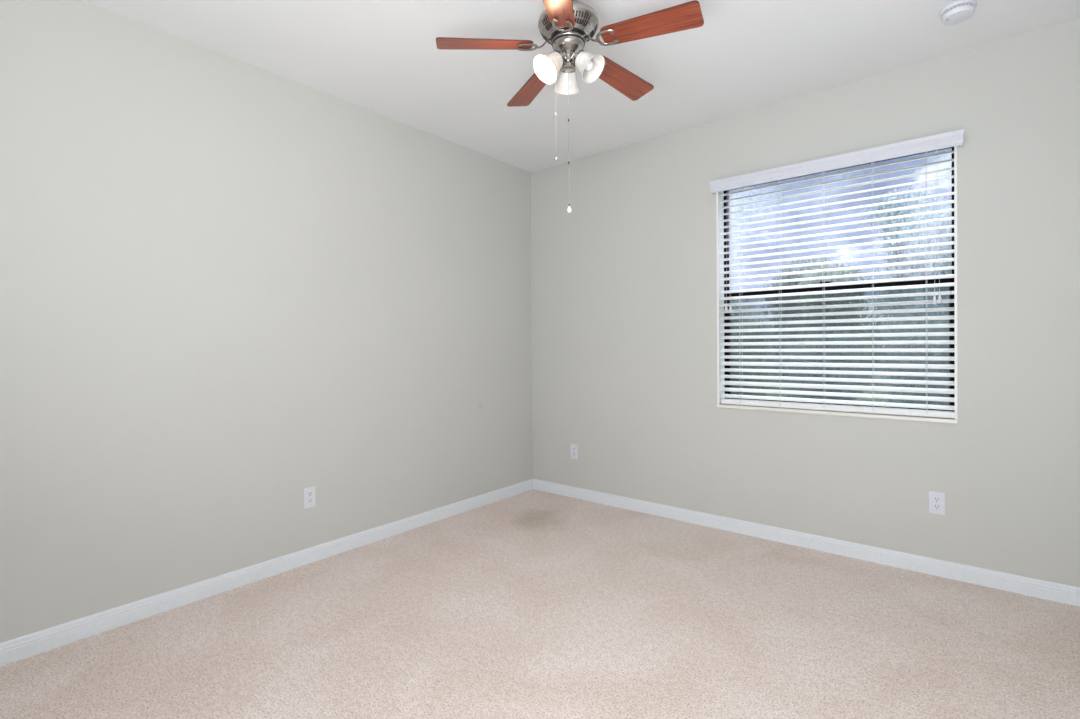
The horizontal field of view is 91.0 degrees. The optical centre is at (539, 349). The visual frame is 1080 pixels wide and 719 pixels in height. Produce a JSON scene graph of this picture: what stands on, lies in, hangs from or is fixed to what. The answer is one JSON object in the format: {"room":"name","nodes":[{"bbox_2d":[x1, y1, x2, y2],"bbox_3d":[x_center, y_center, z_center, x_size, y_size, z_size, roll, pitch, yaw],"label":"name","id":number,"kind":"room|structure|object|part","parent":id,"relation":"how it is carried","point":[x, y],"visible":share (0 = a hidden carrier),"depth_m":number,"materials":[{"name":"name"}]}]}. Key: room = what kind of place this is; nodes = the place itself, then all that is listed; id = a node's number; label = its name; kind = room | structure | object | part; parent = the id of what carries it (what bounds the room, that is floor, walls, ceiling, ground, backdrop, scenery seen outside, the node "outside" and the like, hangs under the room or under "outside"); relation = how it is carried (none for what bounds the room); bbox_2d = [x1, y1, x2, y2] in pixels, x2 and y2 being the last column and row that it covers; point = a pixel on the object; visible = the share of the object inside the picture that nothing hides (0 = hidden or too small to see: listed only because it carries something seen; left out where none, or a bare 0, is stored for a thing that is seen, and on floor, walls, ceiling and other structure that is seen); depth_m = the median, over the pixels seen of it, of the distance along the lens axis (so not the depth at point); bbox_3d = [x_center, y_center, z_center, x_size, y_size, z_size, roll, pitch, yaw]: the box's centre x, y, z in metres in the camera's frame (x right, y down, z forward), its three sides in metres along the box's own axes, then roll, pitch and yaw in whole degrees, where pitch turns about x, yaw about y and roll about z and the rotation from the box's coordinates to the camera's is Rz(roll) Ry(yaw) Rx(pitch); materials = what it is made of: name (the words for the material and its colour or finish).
{"room":"empty bedroom","nodes":[
{"label":"empty bedroom","id":0,"kind":"room"},
{"bbox_2d":[0,0,532,642],"bbox_3d":[-1.764,-0.139,2.685,0.200,2.740,5.500,0,1,39],"label":"wall","id":1,"kind":"structure","parent":0,"point":[231,288],"depth_m":2.68,"materials":[{"name":"paint"}]},
{"bbox_2d":[0,479,532,665],"bbox_3d":[-1.259,1.181,3.131,0.013,0.086,3.800,0,1,39],"label":"baseboard","id":2,"kind":"structure","parent":1,"relation":"attached to","point":[12,650],"depth_m":2.67,"materials":[{"name":"white wood"}]},
{"bbox_2d":[304,486,315,508],"bbox_3d":[-1.325,0.849,3.054,0.009,0.117,0.070,0,1,39],"label":"power outlet","id":3,"kind":"object","parent":1,"relation":"attached to","point":[310,492],"visible":1,"depth_m":3.05,"materials":[{"name":"white plastic"}]},
{"bbox_2d":[0,489,1079,718],"bbox_3d":[-0.403,1.290,1.463,3.850,0.120,5.700,0,1,39],"label":"floor","id":4,"kind":"structure","parent":0,"point":[531,604],"depth_m":2.24,"materials":[{"name":"carpet"}]},
{"bbox_2d":[83,0,1079,171],"bbox_3d":[-0.425,-1.585,1.441,3.850,0.150,5.700,0,1,39],"label":"ceiling","id":5,"kind":"structure","parent":0,"point":[382,57],"depth_m":2.71,"materials":[{"name":"paint"}]},
{"bbox_2d":[436,0,703,212],"bbox_3d":[0.145,-1.042,2.211,1.047,0.956,1.036,0,1,39],"label":"ceiling fan","id":6,"kind":"object","parent":5,"relation":"hanging from","point":[567,25],"visible":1,"depth_m":2.14,"materials":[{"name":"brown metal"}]},
{"bbox_3d":[-0.223,-1.242,2.154,0.390,0.006,0.124,-3,13,-8],"label":"blade","id":7,"kind":"part","parent":6,"relation":"part of","materials":[{"name":"brown wood"}]},
{"bbox_3d":[-0.032,-1.247,2.511,0.124,0.006,0.390,-14,3,-26],"label":"blade","id":8,"kind":"part","parent":6,"relation":"part of","materials":[{"name":"brown wood"}]},
{"bbox_3d":[0.032,-1.155,2.159,0.114,0.125,0.124,0,1,39],"label":"lamp shade","id":9,"kind":"part","parent":6,"relation":"part of","materials":[{"name":"white glass"}]},
{"bbox_3d":[0.048,-1.169,2.164,0.045,0.065,0.064,0,1,39],"label":"bulb","id":10,"kind":"part","parent":6,"relation":"part of","materials":[{"name":"white glass"}]},
{"bbox_3d":[0.057,-1.242,1.862,0.124,0.006,0.390,12,5,9],"label":"blade","id":11,"kind":"part","parent":6,"relation":"part of","materials":[{"name":"brown wood"}]},
{"bbox_3d":[0.076,-1.197,2.174,0.069,0.059,0.063,0,0,8],"label":"lamp arm","id":12,"kind":"part","parent":6,"relation":"part of","materials":[{"name":"silver metal"}]},
{"bbox_3d":[0.116,-1.157,2.301,0.118,0.125,0.122,0,1,39],"label":"lamp shade","id":13,"kind":"part","parent":6,"relation":"part of","materials":[{"name":"white glass"}]},
{"bbox_3d":[0.117,-0.915,2.173,0.002,0.650,0.003,0,1,39],"label":"pull chain","id":14,"kind":"part","parent":6,"relation":"part of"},
{"bbox_3d":[0.161,-1.197,2.174,0.068,0.059,0.063,-1,0,-8],"label":"lamp arm","id":15,"kind":"part","parent":6,"relation":"part of","materials":[{"name":"silver metal"}]},
{"bbox_3d":[0.188,-1.170,2.163,0.065,0.065,0.045,0,1,39],"label":"bulb","id":16,"kind":"part","parent":6,"relation":"part of","materials":[{"name":"white glass"}]},
{"bbox_3d":[0.201,-1.156,2.158,0.125,0.125,0.117,0,1,39],"label":"lamp shade","id":17,"kind":"part","parent":6,"relation":"part of","materials":[{"name":"white glass"}]},
{"bbox_3d":[0.367,-1.249,2.439,0.390,0.006,0.124,3,-14,-44],"label":"blade","id":18,"kind":"part","parent":6,"relation":"part of","materials":[{"name":"brown wood"}]},
{"bbox_3d":[0.421,-1.246,2.038,0.390,0.006,0.124,3,-10,28],"label":"blade","id":19,"kind":"part","parent":6,"relation":"part of","materials":[{"name":"brown wood"}]},
{"bbox_2d":[939,0,976,24],"bbox_3d":[1.876,-1.510,2.381,0.134,0.050,0.134,0,1,39],"label":"smoke detector","id":20,"kind":"object","parent":5,"relation":"attached to","point":[959,11],"visible":1,"depth_m":2.35,"materials":[{"name":"white plastic"}]},
{"bbox_2d":[531,19,1079,587],"bbox_3d":[1.327,-0.170,3.580,3.450,2.740,0.200,0,1,39],"label":"wall","id":21,"kind":"structure","parent":0,"point":[624,282],"depth_m":3.07,"materials":[{"name":"paint"}]},
{"bbox_2d":[571,444,577,458],"bbox_3d":[0.279,0.827,4.317,0.070,0.117,0.009,0,1,39],"label":"power outlet","id":22,"kind":"object","parent":21,"relation":"attached to","point":[574,448],"visible":1,"depth_m":4.31,"materials":[{"name":"white plastic"}]},
{"bbox_2d":[533,479,1079,606],"bbox_3d":[1.270,1.158,3.508,3.450,0.086,0.013,0,1,39],"label":"baseboard","id":23,"kind":"structure","parent":21,"relation":"attached to","point":[1066,594],"depth_m":3.08,"materials":[{"name":"white wood"}]},
{"bbox_2d":[716,146,957,419],"bbox_3d":[1.711,-0.385,3.197,1.269,1.499,0.102,0,1,39],"label":"trim","id":24,"kind":"structure","parent":21,"relation":"attached to","point":[719,198],"depth_m":3.56,"materials":[{"name":"white wood"}]},
{"bbox_2d":[717,404,957,423],"bbox_3d":[1.713,0.374,3.199,1.269,0.020,0.114,0,1,39],"label":"trim","id":25,"kind":"structure","parent":21,"relation":"attached to","point":[734,406],"depth_m":3.09,"materials":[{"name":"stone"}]},
{"bbox_2d":[724,147,954,411],"bbox_3d":[1.770,-0.376,3.270,1.269,1.519,0.085,0,1,39],"label":"window","id":26,"kind":"structure","parent":21,"relation":"in","point":[943,280],"depth_m":3.25,"materials":[{"name":"brown metal"}]},
{"bbox_3d":[1.778,-0.753,3.280,1.217,0.707,0.004,0,1,39],"label":"glass pane","id":27,"kind":"part","parent":26,"relation":"part of","materials":[{"name":"clear glass"}]},
{"bbox_2d":[709,128,964,417],"bbox_3d":[1.681,-0.381,3.158,1.327,1.480,0.126,0,1,39],"label":"window blind","id":28,"kind":"object","parent":26,"relation":"attached to","point":[925,144],"visible":0.93,"depth_m":3.10,"materials":[{"name":"white plastic"}]},
{"bbox_3d":[1.250,-0.692,3.502,0.004,0.794,0.016,-1,0,-26],"label":"pull cord","id":29,"kind":"part","parent":28,"relation":"part of","materials":[{"name":"white fabric"}]},
{"bbox_3d":[1.326,-0.369,3.494,0.007,1.440,0.054,0,1,39],"label":"ladder cord","id":30,"kind":"part","parent":28,"relation":"part of","materials":[{"name":"white fabric"}]},
{"bbox_3d":[1.516,-0.369,3.338,0.007,1.440,0.054,0,1,39],"label":"ladder cord","id":31,"kind":"part","parent":28,"relation":"part of","materials":[{"name":"white fabric"}]},
{"bbox_3d":[1.707,-0.370,3.183,0.007,1.440,0.054,0,1,39],"label":"ladder cord","id":32,"kind":"part","parent":28,"relation":"part of","materials":[{"name":"white fabric"}]},
{"bbox_3d":[1.710,0.343,3.191,1.240,0.030,0.048,0,1,39],"label":"rail","id":33,"kind":"part","parent":28,"relation":"part of","materials":[{"name":"white plastic"}]},
{"bbox_3d":[1.902,-0.370,3.023,0.007,1.440,0.054,0,1,39],"label":"ladder cord","id":34,"kind":"part","parent":28,"relation":"part of","materials":[{"name":"white fabric"}]},
{"bbox_3d":[2.092,-0.370,2.867,0.007,1.440,0.054,0,1,39],"label":"ladder cord","id":35,"kind":"part","parent":28,"relation":"part of","materials":[{"name":"white fabric"}]},
{"bbox_3d":[2.096,-0.688,2.810,0.012,0.804,0.004,0,0,2],"label":"pull cord","id":36,"kind":"part","parent":28,"relation":"part of","materials":[{"name":"white fabric"}]},
{"bbox_3d":[2.106,-0.689,2.801,0.003,0.801,0.012,-1,0,-14],"label":"pull cord","id":37,"kind":"part","parent":28,"relation":"part of","materials":[{"name":"white fabric"}]},
{"bbox_3d":[1.765,-0.027,3.264,1.221,0.761,0.026,0,1,39],"label":"sash","id":38,"kind":"part","parent":26,"relation":"part of","materials":[{"name":"brown metal"}]},
{"bbox_3d":[1.778,-0.738,3.281,1.221,0.743,0.024,0,1,39],"label":"sash","id":39,"kind":"part","parent":26,"relation":"part of","materials":[{"name":"glass"}]},
{"bbox_2d":[929,491,944,514],"bbox_3d":[2.110,0.813,2.818,0.070,0.117,0.009,0,1,39],"label":"power outlet","id":40,"kind":"object","parent":21,"relation":"attached to","point":[936,499],"visible":1,"depth_m":2.82,"materials":[{"name":"white plastic"}]},
{"bbox_2d":[933,496,940,501],"bbox_3d":[2.108,0.793,2.816,0.034,0.027,0.003,0,1,39],"label":"receptacle","id":41,"kind":"object","parent":40,"relation":"attached to","point":[935,498],"depth_m":2.82,"materials":[{"name":"white plastic"}]},
{"bbox_2d":[933,504,940,509],"bbox_3d":[2.108,0.833,2.817,0.034,0.027,0.003,0,1,39],"label":"receptacle","id":42,"kind":"object","parent":40,"relation":"attached to","point":[935,506],"depth_m":2.82,"materials":[{"name":"white plastic"}]},
{"label":"outside","id":43,"kind":"structure","parent":0,"visible":0},
{"bbox_2d":[765,375,905,401],"bbox_3d":[10.277,1.389,15.661,30.000,0.200,29.800,0,1,39],"label":"ground","id":44,"kind":"structure","parent":43,"point":[869,384],"depth_m":15.76,"materials":[{"name":"green plant"}]},
{"bbox_2d":[730,286,777,393],"bbox_3d":[5.300,-0.157,14.176,2.161,3.306,2.264,0,1,39],"label":"tree","id":45,"kind":"object","parent":44,"relation":"on","point":[735,300],"visible":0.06,"depth_m":13.96,"materials":[{"name":"green plant"}]},
{"bbox_2d":[730,318,778,395],"bbox_3d":[4.018,0.395,10.536,1.262,2.062,1.268,0,0,-6],"label":"shrub","id":46,"kind":"object","parent":44,"relation":"on","point":[742,320],"visible":0.42,"depth_m":10.26,"materials":[{"name":"green plant"}]},
{"bbox_2d":[762,255,843,382],"bbox_3d":[8.579,-0.790,17.278,2.406,4.338,2.891,-1,0,-25],"label":"tree","id":47,"kind":"object","parent":44,"relation":"on","point":[814,260],"visible":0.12,"depth_m":16.89,"materials":[{"name":"green plant"}]},
{"bbox_2d":[781,330,868,400],"bbox_3d":[5.161,0.529,9.653,1.434,1.808,1.387,0,1,39],"label":"shrub","id":48,"kind":"object","parent":44,"relation":"on","point":[827,331],"visible":0.45,"depth_m":9.37,"materials":[{"name":"green plant"}]},
{"bbox_2d":[754,306,896,383],"bbox_3d":[10.996,-0.215,20.715,13.586,3.400,1.808,0,1,39],"label":"hedge","id":49,"kind":"object","parent":44,"relation":"on","point":[867,308],"visible":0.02,"depth_m":19.57,"materials":[{"name":"green plant"}]},
{"bbox_2d":[785,263,875,395],"bbox_3d":[6.962,-0.275,12.756,1.859,3.542,2.172,0,1,39],"label":"tree","id":50,"kind":"object","parent":44,"relation":"on","point":[844,272],"visible":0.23,"depth_m":12.32,"materials":[{"name":"green plant"}]},
{"bbox_2d":[863,187,951,393],"bbox_3d":[10.757,-1.670,15.319,2.653,6.178,2.430,-1,1,-45],"label":"tree","id":51,"kind":"object","parent":44,"relation":"on","point":[904,196],"visible":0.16,"depth_m":15.29,"materials":[{"name":"green plant"}]},
{"bbox_2d":[879,307,949,405],"bbox_3d":[6.397,0.360,8.734,1.407,2.149,1.266,0,1,39],"label":"shrub","id":52,"kind":"object","parent":44,"relation":"on","point":[913,314],"visible":0.3,"depth_m":8.62,"materials":[{"name":"green plant"}]},
{"bbox_2d":[898,205,951,401],"bbox_3d":[8.763,-0.823,11.304,1.919,4.585,2.106,0,1,36],"label":"tree","id":53,"kind":"object","parent":44,"relation":"on","point":[949,214],"visible":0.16,"depth_m":11.30,"materials":[{"name":"green plant"}]}
]}

